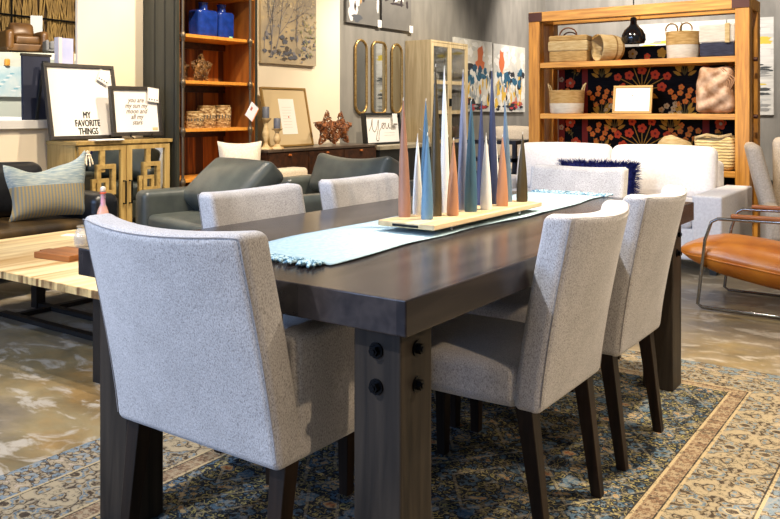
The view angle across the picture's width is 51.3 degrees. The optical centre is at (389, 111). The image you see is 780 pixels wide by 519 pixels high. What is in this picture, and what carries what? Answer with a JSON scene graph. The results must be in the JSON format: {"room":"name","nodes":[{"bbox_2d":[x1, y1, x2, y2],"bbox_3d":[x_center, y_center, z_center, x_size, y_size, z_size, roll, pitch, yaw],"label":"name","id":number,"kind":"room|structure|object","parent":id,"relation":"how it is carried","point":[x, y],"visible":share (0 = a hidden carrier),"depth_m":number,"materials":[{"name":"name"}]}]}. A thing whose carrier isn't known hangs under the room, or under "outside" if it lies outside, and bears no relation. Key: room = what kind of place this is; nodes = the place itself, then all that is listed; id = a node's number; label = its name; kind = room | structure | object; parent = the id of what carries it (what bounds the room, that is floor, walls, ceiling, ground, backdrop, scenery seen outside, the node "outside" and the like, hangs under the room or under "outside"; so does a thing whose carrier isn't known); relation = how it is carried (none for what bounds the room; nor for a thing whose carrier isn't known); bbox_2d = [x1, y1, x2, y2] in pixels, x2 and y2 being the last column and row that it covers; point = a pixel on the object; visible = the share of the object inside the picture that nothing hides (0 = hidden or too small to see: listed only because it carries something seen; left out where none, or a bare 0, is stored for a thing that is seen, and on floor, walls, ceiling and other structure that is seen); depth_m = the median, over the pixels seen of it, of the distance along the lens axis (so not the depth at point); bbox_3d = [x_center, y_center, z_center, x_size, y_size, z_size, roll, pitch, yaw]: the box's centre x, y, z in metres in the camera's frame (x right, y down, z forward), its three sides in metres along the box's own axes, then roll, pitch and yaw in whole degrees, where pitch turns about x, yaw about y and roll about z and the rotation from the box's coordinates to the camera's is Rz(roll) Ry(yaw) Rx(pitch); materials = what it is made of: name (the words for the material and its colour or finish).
{"room":"store","nodes":[
{"label":"store","id":0,"kind":"room"},
{"bbox_2d":[0,57,74,116],"bbox_3d":[-5.883,0.186,10.968,0.170,1.900,5.200,0,0,35],"label":"wall panel","id":1,"kind":"object","parent":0,"point":[9,106],"depth_m":11.54,"materials":[{"name":"paint"}]},
{"bbox_2d":[0,66,20,96],"bbox_3d":[-5.432,-0.418,11.379,0.036,0.431,0.625,0,0,35],"label":"painting","id":2,"kind":"object","parent":1,"relation":"attached to","point":[10,76],"visible":0.97,"depth_m":11.46,"materials":[{"name":"teal"}]},
{"bbox_2d":[0,0,544,170],"bbox_3d":[-1.062,-0.964,8.777,0.120,4.200,13.150,0,0,35],"label":"wall","id":3,"kind":"structure","parent":0,"point":[107,32],"depth_m":9.24,"materials":[{"name":"beige paint"}]},
{"bbox_2d":[0,120,47,128],"bbox_3d":[-3.739,0.103,5.005,0.230,0.065,3.900,0,0,35],"label":"trim","id":4,"kind":"structure","parent":3,"relation":"attached to","point":[4,124],"depth_m":6.17,"materials":[{"name":"white"}]},
{"bbox_2d":[20,53,51,119],"bbox_3d":[-2.787,-0.191,6.396,0.032,0.520,0.250,-1,-1,35],"label":"canvas","id":5,"kind":"object","parent":4,"relation":"on","point":[30,63],"visible":0.82,"depth_m":6.35},
{"bbox_2d":[258,0,316,65],"bbox_3d":[-1.066,-1.069,8.602,0.070,1.150,0.860,0,0,35],"label":"painting","id":6,"kind":"object","parent":3,"relation":"attached to","point":[286,28],"visible":1,"depth_m":8.57,"materials":[{"name":"beige"}]},
{"bbox_2d":[354,39,367,114],"bbox_3d":[-0.344,-0.409,9.660,0.032,0.902,0.252,0,0,35],"label":"wall mirror","id":7,"kind":"object","parent":3,"relation":"attached to","point":[360,47],"visible":0.98,"depth_m":9.65,"materials":[{"name":"gold metal"}]},
{"bbox_2d":[344,0,378,26],"bbox_3d":[-0.330,-1.434,9.681,0.036,0.800,0.650,0,0,35],"label":"painting","id":8,"kind":"object","parent":3,"relation":"attached to","point":[363,12],"visible":1,"depth_m":9.66,"materials":[{"name":"white"}]},
{"bbox_2d":[371,41,386,112],"bbox_3d":[-0.132,-0.409,9.963,0.032,0.902,0.312,0,0,35],"label":"wall mirror","id":9,"kind":"object","parent":3,"relation":"attached to","point":[378,48],"visible":0.87,"depth_m":9.95,"materials":[{"name":"gold metal"}]},
{"bbox_2d":[380,0,410,31],"bbox_3d":[0.075,-1.429,10.258,0.036,0.800,0.650,0,0,35],"label":"painting","id":10,"kind":"object","parent":3,"relation":"attached to","point":[394,14],"visible":1,"depth_m":10.24,"materials":[{"name":"white"}]},
{"bbox_2d":[391,43,402,112],"bbox_3d":[0.086,-0.409,10.274,0.032,0.902,0.252,0,0,35],"label":"wall mirror","id":11,"kind":"object","parent":3,"relation":"attached to","point":[396,49],"visible":0.95,"depth_m":10.27,"materials":[{"name":"gold metal"}]},
{"bbox_2d":[453,37,491,111],"bbox_3d":[1.220,-0.519,11.885,0.041,1.050,1.120,0,0,35],"label":"abstract painting","id":12,"kind":"object","parent":3,"relation":"attached to","point":[479,52],"visible":0.59,"depth_m":11.98,"materials":[{"name":"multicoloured paint"}]},
{"bbox_2d":[492,43,524,111],"bbox_3d":[1.880,-0.509,12.827,0.041,1.050,1.100,0,0,35],"label":"abstract painting","id":13,"kind":"object","parent":3,"relation":"attached to","point":[508,62],"visible":0.98,"depth_m":12.78,"materials":[{"name":"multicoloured paint"}]},
{"bbox_2d":[0,236,779,475],"bbox_3d":[-2.938,1.186,10.612,31.000,0.100,26.000,0,0,35],"label":"floor","id":14,"kind":"structure","parent":0,"point":[50,398],"depth_m":3.80,"materials":[{"name":"concrete"}]},
{"bbox_2d":[0,0,74,53],"bbox_3d":[-7.836,-0.964,17.108,2.950,4.200,0.282,0,0,-24],"label":"screen","id":15,"kind":"object","parent":14,"relation":"on","point":[58,15],"visible":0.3,"depth_m":17.32,"materials":[{"name":"brown"}]},
{"bbox_2d":[0,52,74,60],"bbox_3d":[-7.214,0.056,14.820,3.400,2.160,1.800,0,0,-21],"label":"display platform","id":16,"kind":"object","parent":14,"relation":"on","point":[2,54],"visible":0.02,"depth_m":14.13,"materials":[{"name":"beige"}]},
{"bbox_2d":[0,23,47,52],"bbox_3d":[-6.771,-1.332,14.950,0.752,0.612,0.712,0,0,-40],"label":"armchair","id":17,"kind":"object","parent":16,"relation":"on","point":[17,37],"visible":0.86,"depth_m":14.74,"materials":[{"name":"leather"}]},
{"bbox_2d":[8,23,33,35],"bbox_3d":[-6.833,-1.501,15.024,0.428,0.274,0.266,0,0,-40],"label":"cushion","id":18,"kind":"object","parent":17,"relation":"on","point":[18,28],"depth_m":14.94,"materials":[{"name":"leather"}]},
{"bbox_2d":[14,35,39,44],"bbox_3d":[-6.707,-1.291,14.873,0.424,0.186,0.492,0,0,-40],"label":"seat cushion","id":19,"kind":"object","parent":17,"relation":"on","point":[18,39],"depth_m":14.68,"materials":[{"name":"leather"}]},
{"bbox_2d":[54,37,73,63],"bbox_3d":[-2.627,-0.261,6.546,0.060,0.660,0.140,0,0,35],"label":"box","id":20,"kind":"object","parent":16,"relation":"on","point":[63,47],"visible":0.36,"depth_m":6.51,"materials":[{"name":"white"}]},
{"bbox_2d":[0,228,99,383],"bbox_3d":[-1.489,0.936,4.285,1.640,0.400,1.256,0,0,35],"label":"coffee table","id":21,"kind":"object","parent":14,"relation":"on","point":[18,263],"visible":0.35,"depth_m":4.05,"materials":[{"name":"brown wood"}]},
{"bbox_2d":[34,246,78,261],"bbox_3d":[-1.646,0.721,4.105,0.310,0.030,0.200,0,0,29],"label":"cutting board","id":22,"kind":"object","parent":21,"relation":"on","point":[64,254],"visible":0.84,"depth_m":4.03,"materials":[{"name":"brown wood"}]},
{"bbox_2d":[0,162,117,283],"bbox_3d":[-2.842,0.740,4.828,0.872,0.792,2.312,0,0,35],"label":"leather sofa","id":23,"kind":"object","parent":14,"relation":"on","point":[92,200],"visible":0.21,"depth_m":5.34,"materials":[{"name":"leather"}]},
{"bbox_2d":[0,162,41,217],"bbox_3d":[-2.715,0.531,5.316,0.267,0.374,0.943,0,0,35],"label":"cushion","id":24,"kind":"object","parent":23,"relation":"on","point":[5,197],"depth_m":5.38,"materials":[{"name":"fabric"}]},
{"bbox_2d":[0,216,84,238],"bbox_3d":[-2.489,0.791,5.158,0.652,0.186,0.939,0,0,35],"label":"seat cushion","id":25,"kind":"object","parent":23,"relation":"on","point":[48,224],"depth_m":5.12,"materials":[{"name":"brown leather"}]},
{"bbox_2d":[3,150,93,221],"bbox_3d":[-2.235,0.491,5.347,0.584,0.457,0.202,0,0,-39],"label":"striped pillow","id":26,"kind":"object","parent":23,"relation":"on","point":[58,190],"visible":0.86,"depth_m":5.28,"materials":[{"name":"fabric"}]},
{"bbox_2d":[46,138,172,222],"bbox_3d":[-2.251,0.683,6.591,0.426,0.905,0.915,0,0,35],"label":"base cabinet","id":27,"kind":"object","parent":14,"relation":"on","point":[126,167],"visible":0.52,"depth_m":6.46,"materials":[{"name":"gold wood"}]},
{"bbox_2d":[41,62,121,140],"bbox_3d":[-2.429,-0.074,6.413,0.147,0.595,0.630,0,0,35],"label":"framed print","id":28,"kind":"object","parent":27,"relation":"on","point":[76,102],"visible":0.96,"depth_m":6.37,"materials":[{"name":"white paper"}]},
{"bbox_2d":[108,86,162,138],"bbox_3d":[-2.067,0.011,6.657,0.130,0.427,0.490,0,0,35],"label":"framed piece","id":29,"kind":"object","parent":27,"relation":"on","point":[131,114],"visible":1,"depth_m":6.64,"materials":[{"name":"white paper"}]},
{"bbox_2d":[114,90,158,131],"bbox_3d":[-2.092,0.001,6.674,0.018,0.344,0.429,-8,-5,35],"label":"print","id":30,"kind":"object","parent":29,"relation":"attached to","point":[133,112],"depth_m":6.66,"materials":[{"name":"white paper"}]},
{"bbox_2d":[143,0,257,187],"bbox_3d":[-1.688,-0.089,7.352,0.478,2.450,0.970,0,0,35],"label":"bookshelf","id":31,"kind":"object","parent":14,"relation":"on","point":[232,81],"visible":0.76,"depth_m":7.50,"materials":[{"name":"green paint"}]},
{"bbox_2d":[184,111,203,127],"bbox_3d":[-1.727,0.075,7.149,0.174,0.151,0.174,0,0,35],"label":"basket","id":32,"kind":"object","parent":31,"relation":"on","point":[192,119],"visible":0.92,"depth_m":7.08,"materials":[{"name":"brown wicker"}]},
{"bbox_2d":[190,54,212,80],"bbox_3d":[-1.689,-0.393,7.272,0.249,0.246,0.091,0,0,-40],"label":"sculpture","id":33,"kind":"object","parent":31,"relation":"on","point":[199,72],"visible":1,"depth_m":7.24,"materials":[{"name":"wicker"}]},
{"bbox_2d":[188,2,217,36],"bbox_3d":[-1.685,-0.821,7.314,0.168,0.313,0.237,0,0,35],"label":"bottle vase","id":34,"kind":"object","parent":31,"relation":"on","point":[202,21],"visible":0.86,"depth_m":7.24,"materials":[{"name":"ceramic"}]},
{"bbox_2d":[197,106,215,127],"bbox_3d":[-1.657,0.051,7.319,0.174,0.201,0.174,0,0,35],"label":"jar","id":35,"kind":"object","parent":31,"relation":"on","point":[209,112],"visible":0.64,"depth_m":7.25,"materials":[{"name":"brown wicker"}]},
{"bbox_2d":[212,105,230,127],"bbox_3d":[-1.558,0.048,7.494,0.180,0.206,0.180,0,0,35],"label":"jar","id":36,"kind":"object","parent":31,"relation":"on","point":[223,112],"visible":0.66,"depth_m":7.41,"materials":[{"name":"brown wicker"}]},
{"bbox_2d":[216,5,233,37],"bbox_3d":[-1.563,-0.823,7.522,0.168,0.318,0.200,0,0,35],"label":"bottle vase","id":37,"kind":"object","parent":31,"relation":"on","point":[225,27],"visible":0.62,"depth_m":7.47,"materials":[{"name":"ceramic"}]},
{"bbox_2d":[136,186,321,230],"bbox_3d":[-1.044,0.841,5.546,0.962,0.591,1.192,0,0,-41],"label":"leather armchair","id":38,"kind":"object","parent":14,"relation":"on","point":[166,208],"visible":0.08,"depth_m":5.57,"materials":[{"name":"black leather"}]},
{"bbox_2d":[148,210,202,230],"bbox_3d":[-1.119,0.781,5.479,0.742,0.186,0.824,0,0,-41],"label":"seat cushion","id":39,"kind":"object","parent":38,"relation":"on","point":[189,220],"depth_m":5.37,"materials":[{"name":"grey leather"}]},
{"bbox_2d":[184,157,282,209],"bbox_3d":[-1.101,0.524,5.619,0.390,0.390,0.796,0,0,-41],"label":"leather cushion","id":40,"kind":"object","parent":38,"relation":"on","point":[223,173],"visible":0.66,"depth_m":5.45,"materials":[{"name":"leather"}]},
{"bbox_2d":[278,167,309,176],"bbox_3d":[-0.905,0.836,7.415,0.572,0.600,0.962,0,0,35],"label":"armchair","id":41,"kind":"object","parent":14,"relation":"on","point":[288,171],"visible":0.03,"depth_m":7.59,"materials":[{"name":"fabric"}]},
{"bbox_2d":[217,141,261,159],"bbox_3d":[-1.276,0.486,6.916,0.386,0.461,0.207,0,0,-12],"label":"cushion","id":42,"kind":"object","parent":41,"relation":"on","point":[229,150],"visible":0.32,"depth_m":6.88,"materials":[{"name":"fabric"}]},
{"bbox_2d":[260,143,376,173],"bbox_3d":[-0.850,0.752,8.500,0.532,0.768,1.740,0,0,35],"label":"dresser","id":43,"kind":"object","parent":14,"relation":"on","point":[299,156],"visible":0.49,"depth_m":8.17,"materials":[{"name":"brown wood"}]},
{"bbox_2d":[260,107,272,149],"bbox_3d":[-1.189,0.159,7.760,0.140,0.418,0.140,0,0,35],"label":"candlestick","id":44,"kind":"object","parent":43,"relation":"on","point":[265,118],"visible":0.97,"depth_m":7.73,"materials":[{"name":"brown wood"}]},
{"bbox_2d":[271,118,283,149],"bbox_3d":[-1.090,0.214,7.831,0.140,0.308,0.140,0,0,35],"label":"candlestick","id":45,"kind":"object","parent":43,"relation":"on","point":[277,121],"visible":0.98,"depth_m":7.80,"materials":[{"name":"brown wood"}]},
{"bbox_2d":[259,87,313,146],"bbox_3d":[-1.061,0.061,8.380,0.152,0.613,0.680,0,0,35],"label":"framed art","id":46,"kind":"object","parent":43,"relation":"on","point":[290,105],"visible":0.84,"depth_m":8.40,"materials":[{"name":"brown"}]},
{"bbox_2d":[314,110,340,144],"bbox_3d":[-0.668,0.174,8.627,0.386,0.375,0.134,0,0,-36],"label":"star","id":47,"kind":"object","parent":43,"relation":"on","point":[323,126],"visible":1,"depth_m":8.59,"materials":[{"name":"wicker"}]},
{"bbox_2d":[332,111,351,142],"bbox_3d":[-0.543,0.176,8.979,0.128,0.359,0.351,0,0,29],"label":"star","id":48,"kind":"object","parent":43,"relation":"on","point":[343,134],"visible":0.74,"depth_m":8.97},
{"bbox_2d":[281,174,413,195],"bbox_3d":[-0.198,0.841,6.735,1.192,0.591,0.962,0,0,41],"label":"leather armchair","id":49,"kind":"object","parent":14,"relation":"on","point":[303,181],"visible":0.02,"depth_m":6.76,"materials":[{"name":"black leather"}]},
{"bbox_2d":[309,153,398,192],"bbox_3d":[-0.298,0.521,6.530,0.840,0.344,0.299,0,0,41],"label":"leather cushion","id":50,"kind":"object","parent":49,"relation":"on","point":[326,166],"visible":0.58,"depth_m":6.42,"materials":[{"name":"leather"}]},
{"bbox_2d":[0,350,779,518],"bbox_3d":[0.176,1.130,2.619,2.120,0.012,3.050,0,0,35],"label":"area rug","id":51,"kind":"object","parent":14,"relation":"on","point":[716,455],"visible":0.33,"depth_m":2.54,"materials":[{"name":"carpet"}]},
{"bbox_2d":[83,213,353,518],"bbox_3d":[-0.347,0.687,2.039,0.556,0.874,0.705,0,0,35],"label":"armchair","id":52,"kind":"object","parent":51,"relation":"on","point":[201,349],"visible":0.82,"depth_m":1.78,"materials":[{"name":"grey"}]},
{"bbox_2d":[198,183,353,495],"bbox_3d":[-0.271,0.698,2.719,0.696,0.853,0.456,0,0,35],"label":"dining chair","id":53,"kind":"object","parent":51,"relation":"on","point":[218,208],"visible":0.23,"depth_m":2.77,"materials":[{"name":"grey"}]},
{"bbox_2d":[78,191,693,518],"bbox_3d":[0.199,0.750,2.791,1.086,0.748,2.132,0,0,35],"label":"dining table","id":54,"kind":"object","parent":51,"relation":"on","point":[392,299],"visible":0.43,"depth_m":1.81,"materials":[{"name":"brown wood"}]},
{"bbox_2d":[268,189,612,267],"bbox_3d":[0.248,0.367,2.850,0.391,0.016,2.052,0,0,35],"label":"table runner","id":55,"kind":"object","parent":54,"relation":"on","point":[337,245],"visible":0.7,"depth_m":2.38,"materials":[{"name":"blue fabric"}]},
{"bbox_2d":[378,200,541,230],"bbox_3d":[0.262,0.352,2.755,0.205,0.032,0.759,0,0,35],"label":"board","id":56,"kind":"object","parent":55,"relation":"on","point":[415,221],"visible":0.78,"depth_m":2.56,"materials":[{"name":"brown wood"}]},
{"bbox_2d":[398,97,410,216],"bbox_3d":[0.046,0.146,2.582,0.040,0.380,0.040,0,0,35],"label":"candle","id":57,"kind":"object","parent":56,"relation":"on","point":[404,202],"visible":1,"depth_m":2.57,"materials":[{"name":"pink wax"}]},
{"bbox_2d":[413,134,421,214],"bbox_3d":[0.090,0.204,2.644,0.032,0.263,0.032,0,0,35],"label":"candle","id":58,"kind":"object","parent":56,"relation":"on","point":[417,186],"visible":0.93,"depth_m":2.63,"materials":[{"name":"white wax"}]},
{"bbox_2d":[421,101,428,182],"bbox_3d":[0.117,0.146,2.683,0.038,0.379,0.038,0,0,35],"label":"candle","id":59,"kind":"object","parent":56,"relation":"on","point":[425,127],"visible":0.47,"depth_m":2.67,"materials":[{"name":"wax"}]},
{"bbox_2d":[421,132,432,219],"bbox_3d":[0.115,0.201,2.522,0.038,0.270,0.038,0,0,35],"label":"candle","id":60,"kind":"object","parent":56,"relation":"on","point":[427,194],"visible":1,"depth_m":2.51,"materials":[{"name":"blue wax"}]},
{"bbox_2d":[431,64,441,216],"bbox_3d":[0.147,0.092,2.599,0.038,0.488,0.038,0,0,35],"label":"candle","id":61,"kind":"object","parent":56,"relation":"on","point":[435,145],"visible":0.88,"depth_m":2.59,"materials":[{"name":"green wax"}]},
{"bbox_2d":[441,66,448,212],"bbox_3d":[0.182,0.093,2.689,0.033,0.486,0.033,0,0,35],"label":"candle","id":62,"kind":"object","parent":56,"relation":"on","point":[444,130],"visible":0.79,"depth_m":2.68,"materials":[{"name":"white wax"}]},
{"bbox_2d":[447,138,458,215],"bbox_3d":[0.202,0.210,2.614,0.039,0.251,0.039,0,0,35],"label":"candle","id":63,"kind":"object","parent":56,"relation":"on","point":[452,196],"visible":1,"depth_m":2.60,"materials":[{"name":"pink wax"}]},
{"bbox_2d":[458,69,466,209],"bbox_3d":[0.249,0.097,2.771,0.038,0.479,0.038,0,0,35],"label":"candle","id":64,"kind":"object","parent":56,"relation":"on","point":[462,132],"visible":0.81,"depth_m":2.76,"materials":[{"name":"purple wax"}]},
{"bbox_2d":[464,98,476,211],"bbox_3d":[0.271,0.146,2.715,0.044,0.380,0.044,0,0,35],"label":"candle","id":65,"kind":"object","parent":56,"relation":"on","point":[470,198],"visible":1,"depth_m":2.70,"materials":[{"name":"teal wax"}]},
{"bbox_2d":[477,98,483,204],"bbox_3d":[0.325,0.145,2.903,0.033,0.382,0.033,0,0,35],"label":"candle","id":66,"kind":"object","parent":56,"relation":"on","point":[481,132],"visible":0.69,"depth_m":2.89,"materials":[{"name":"blue wax"}]},
{"bbox_2d":[480,137,491,209],"bbox_3d":[0.328,0.205,2.771,0.040,0.263,0.040,0,0,35],"label":"candle","id":67,"kind":"object","parent":56,"relation":"on","point":[485,195],"visible":1,"depth_m":2.76,"materials":[{"name":"white wax"}]},
{"bbox_2d":[488,72,497,204],"bbox_3d":[0.372,0.090,2.935,0.037,0.492,0.037,0,0,35],"label":"candle","id":68,"kind":"object","parent":56,"relation":"on","point":[492,150],"visible":0.81,"depth_m":2.92,"materials":[{"name":"blue wax"}]},
{"bbox_2d":[496,135,507,206],"bbox_3d":[0.398,0.209,2.873,0.042,0.254,0.042,0,0,35],"label":"candle","id":69,"kind":"object","parent":56,"relation":"on","point":[502,187],"visible":1,"depth_m":2.86,"materials":[{"name":"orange wax"}]},
{"bbox_2d":[503,103,511,201],"bbox_3d":[0.436,0.143,3.016,0.036,0.386,0.036,0,0,35],"label":"candle","id":70,"kind":"object","parent":56,"relation":"on","point":[505,127],"visible":0.69,"depth_m":3.00,"materials":[{"name":"blue wax"}]},
{"bbox_2d":[516,133,527,201],"bbox_3d":[0.491,0.206,3.016,0.042,0.259,0.042,0,0,35],"label":"candle","id":71,"kind":"object","parent":56,"relation":"on","point":[522,188],"visible":1,"depth_m":3.00,"materials":[{"name":"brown wax"}]},
{"bbox_2d":[318,173,460,427],"bbox_3d":[0.091,0.698,3.234,0.696,0.853,0.473,0,0,35],"label":"dining chair","id":72,"kind":"object","parent":51,"relation":"on","point":[341,192],"visible":0.17,"depth_m":3.32,"materials":[{"name":"grey"}]},
{"bbox_2d":[431,200,629,518],"bbox_3d":[0.323,0.691,2.345,0.696,0.866,0.430,0,0,35],"label":"dining chair","id":73,"kind":"object","parent":51,"relation":"on","point":[528,366],"visible":0.88,"depth_m":2.12,"materials":[{"name":"grey"}]},
{"bbox_2d":[467,185,686,471],"bbox_3d":[0.659,0.691,2.823,0.696,0.866,0.430,0,0,35],"label":"dining chair","id":74,"kind":"object","parent":51,"relation":"on","point":[653,221],"visible":0.6,"depth_m":2.56,"materials":[{"name":"grey"}]},
{"bbox_2d":[529,164,628,391],"bbox_3d":[0.744,0.691,3.629,0.464,0.866,0.696,0,0,35],"label":"dining chair","id":75,"kind":"object","parent":51,"relation":"on","point":[614,180],"visible":0.15,"depth_m":3.83,"materials":[{"name":"grey"}]},
{"bbox_2d":[375,142,430,179],"bbox_3d":[0.033,0.765,9.737,0.520,0.742,1.240,0,0,35],"label":"console","id":76,"kind":"object","parent":14,"relation":"on","point":[392,150],"visible":0.21,"depth_m":9.57,"materials":[{"name":"paint"}]},
{"bbox_2d":[361,113,400,144],"bbox_3d":[-0.092,0.208,9.581,0.096,0.374,0.720,0,0,35],"label":"sign","id":77,"kind":"object","parent":76,"relation":"on","point":[377,128],"visible":0.97,"depth_m":9.55,"materials":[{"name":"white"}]},
{"bbox_2d":[405,39,467,179],"bbox_3d":[0.632,0.116,10.722,0.405,2.040,0.940,0,0,35],"label":"tall cabinet","id":78,"kind":"object","parent":14,"relation":"on","point":[421,56],"visible":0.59,"depth_m":10.42,"materials":[{"name":"brown wood"}]},
{"bbox_2d":[467,138,528,173],"bbox_3d":[1.172,0.716,8.461,0.560,0.840,0.500,0,0,35],"label":"side table","id":79,"kind":"object","parent":14,"relation":"on","point":[514,142],"visible":0.15,"depth_m":8.13,"materials":[{"name":"black"}]},
{"bbox_2d":[476,155,517,162],"bbox_3d":[1.172,0.496,8.461,0.540,0.040,0.480,0,0,35],"label":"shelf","id":80,"kind":"object","parent":79,"relation":"attached to","point":[514,158],"depth_m":8.13,"materials":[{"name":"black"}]},
{"bbox_2d":[488,126,528,168],"bbox_3d":[1.625,0.665,10.587,0.832,0.942,0.812,0,0,1],"label":"armchair","id":81,"kind":"object","parent":14,"relation":"on","point":[514,132],"visible":0.05,"depth_m":10.66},
{"bbox_2d":[496,126,528,162],"bbox_3d":[1.627,0.441,10.733,0.528,0.494,0.268,0,0,1],"label":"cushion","id":82,"kind":"object","parent":81,"relation":"on","point":[514,132],"depth_m":10.66,"materials":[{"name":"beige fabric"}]},
{"bbox_2d":[511,142,751,275],"bbox_3d":[1.696,0.703,6.543,2.102,0.867,1.012,0,0,35],"label":"sofa","id":83,"kind":"object","parent":14,"relation":"on","point":[698,169],"visible":0.32,"depth_m":6.33,"materials":[{"name":"fabric"}]},
{"bbox_2d":[516,142,612,187],"bbox_3d":[1.493,0.473,6.986,0.838,0.409,0.267,0,0,35],"label":"cushion","id":84,"kind":"object","parent":83,"relation":"on","point":[535,152],"depth_m":6.93,"materials":[{"name":"white fabric"}]},
{"bbox_2d":[556,156,642,194],"bbox_3d":[1.579,0.540,6.225,0.722,0.399,0.287,0,0,34],"label":"cushion","id":85,"kind":"object","parent":83,"relation":"on","point":[632,166],"visible":0.39,"depth_m":6.12,"materials":[{"name":"fabric"}]},
{"bbox_2d":[611,144,717,196],"bbox_3d":[2.181,0.473,6.503,0.838,0.409,0.267,0,0,35],"label":"cushion","id":86,"kind":"object","parent":83,"relation":"on","point":[694,168],"depth_m":6.36,"materials":[{"name":"white fabric"}]},
{"bbox_2d":[639,194,691,227],"bbox_3d":[1.982,0.751,6.220,0.834,0.186,0.792,0,0,35],"label":"seat cushion","id":87,"kind":"object","parent":83,"relation":"on","point":[689,196],"depth_m":5.99,"materials":[{"name":"white fabric"}]},
{"bbox_2d":[528,0,759,236],"bbox_3d":[2.327,0.086,7.557,2.050,2.100,0.455,0,0,35],"label":"open shelf","id":88,"kind":"object","parent":14,"relation":"on","point":[543,125],"visible":0.69,"depth_m":7.29,"materials":[{"name":"brown wood"}]},
{"bbox_2d":[548,83,585,113],"bbox_3d":[1.724,-0.124,7.916,0.342,0.297,0.342,0,0,-23],"label":"basket","id":89,"kind":"object","parent":88,"relation":"on","point":[560,101],"visible":1,"depth_m":7.78,"materials":[{"name":"wicker"}]},
{"bbox_2d":[548,27,593,62],"bbox_3d":[1.765,-0.637,7.887,0.390,0.335,0.290,0,0,28],"label":"basket","id":90,"kind":"object","parent":88,"relation":"on","point":[565,48],"visible":0.85,"depth_m":7.76,"materials":[{"name":"wicker"}]},
{"bbox_2d":[591,34,624,60],"bbox_3d":[2.038,-0.598,7.661,0.285,0.254,0.254,0,0,-14],"label":"basket","id":91,"kind":"object","parent":88,"relation":"on","point":[603,47],"visible":0.98,"depth_m":7.59,"materials":[{"name":"wicker"}]},
{"bbox_2d":[612,85,652,113],"bbox_3d":[2.245,-0.107,7.512,0.360,0.262,0.076,0,0,32],"label":"framed document","id":92,"kind":"object","parent":88,"relation":"on","point":[630,99],"visible":1,"depth_m":7.50,"materials":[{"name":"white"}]},
{"bbox_2d":[615,88,649,110],"bbox_3d":[2.247,-0.107,7.514,0.315,0.220,0.010,0,-13,32],"label":"print","id":93,"kind":"object","parent":92,"relation":"attached to","point":[626,99],"depth_m":7.51,"materials":[{"name":"white paper"}]},
{"bbox_2d":[558,45,734,185],"bbox_3d":[2.481,0.096,7.785,1.840,1.480,0.028,0,0,35],"label":"tapestry","id":94,"kind":"object","parent":88,"relation":"hanging from","point":[674,87],"visible":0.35,"depth_m":7.82,"materials":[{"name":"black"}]},
{"bbox_2d":[658,135,691,144],"bbox_3d":[2.557,0.353,7.304,0.344,0.282,0.336,0,0,24],"label":"bowl","id":95,"kind":"object","parent":88,"relation":"on","point":[670,139],"visible":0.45,"depth_m":7.20,"materials":[{"name":"wicker"}]},
{"bbox_2d":[665,22,699,57],"bbox_3d":[2.628,-0.625,7.281,0.300,0.313,0.300,0,0,35],"label":"basket","id":96,"kind":"object","parent":88,"relation":"on","point":[679,44],"visible":0.94,"depth_m":7.16,"materials":[{"name":"wicker"}]},
{"bbox_2d":[694,133,734,170],"bbox_3d":[2.861,0.351,7.108,0.350,0.327,0.316,0,0,35],"label":"basket","id":97,"kind":"object","parent":88,"relation":"on","point":[724,145],"visible":0.54,"depth_m":6.96,"materials":[{"name":"beige wicker"}]},
{"bbox_2d":[696,66,734,112],"bbox_3d":[2.872,-0.188,7.097,0.342,0.407,0.353,0,0,35],"label":"sack","id":98,"kind":"object","parent":88,"relation":"on","point":[715,87],"visible":0.89,"depth_m":6.97,"materials":[{"name":"brown"}]},
{"bbox_2d":[699,23,734,56],"bbox_3d":[2.885,-0.612,7.089,0.300,0.284,0.299,0,0,35],"label":"basket","id":99,"kind":"object","parent":88,"relation":"on","point":[716,39],"visible":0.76,"depth_m":6.98,"materials":[{"name":"wicker"}]},
{"bbox_2d":[681,205,779,318],"bbox_3d":[2.333,0.664,4.606,1.269,0.935,0.595,0,0,35],"label":"sling chair","id":100,"kind":"object","parent":14,"relation":"on","point":[755,260],"visible":0.99,"depth_m":4.60,"materials":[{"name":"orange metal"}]},
{"bbox_2d":[681,233,779,289],"bbox_3d":[2.239,0.886,4.671,1.040,0.302,0.520,0,0,35],"label":"seat cushion","id":101,"kind":"object","parent":100,"relation":"on","point":[755,260],"depth_m":4.60,"materials":[{"name":"orange leather"}]},
{"bbox_2d":[744,137,779,240],"bbox_3d":[3.098,0.666,5.684,1.101,0.940,0.886,0,0,21],"label":"chair","id":102,"kind":"object","parent":14,"relation":"on","point":[767,194],"visible":0.73,"depth_m":5.79,"materials":[{"name":"beige fabric"}]},
{"bbox_2d":[621,0,645,43],"bbox_3d":[2.284,-1.414,7.608,0.224,1.560,0.224,0,0,35],"label":"pendant lamp","id":103,"kind":"object","parent":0,"point":[633,34],"visible":1,"depth_m":7.54,"materials":[{"name":"black"}]},
{"bbox_2d":[545,0,779,179],"bbox_3d":[7.162,-1.164,10.947,10.850,4.600,0.150,0,0,35],"label":"wall","id":104,"kind":"structure","parent":0,"point":[769,124],"depth_m":12.62,"materials":[{"name":"paint"}]},
{"bbox_2d":[639,22,680,45],"bbox_3d":[4.278,-0.664,12.853,0.645,1.440,0.038,0,0,35],"label":"panel","id":105,"kind":"object","parent":104,"relation":"attached to","point":[655,33],"visible":0.08,"depth_m":12.87,"materials":[{"name":"beige"}]},
{"bbox_2d":[682,20,726,43],"bbox_3d":[4.827,-0.664,12.468,0.645,1.440,0.038,0,0,35],"label":"panel","id":106,"kind":"object","parent":104,"relation":"attached to","point":[696,24],"visible":0.06,"depth_m":12.50,"materials":[{"name":"beige"}]},
{"bbox_2d":[727,17,773,114],"bbox_3d":[5.367,-0.664,12.089,0.645,1.440,0.038,0,0,35],"label":"panel","id":107,"kind":"object","parent":104,"relation":"attached to","point":[766,23],"visible":0.22,"depth_m":11.94,"materials":[{"name":"beige"}]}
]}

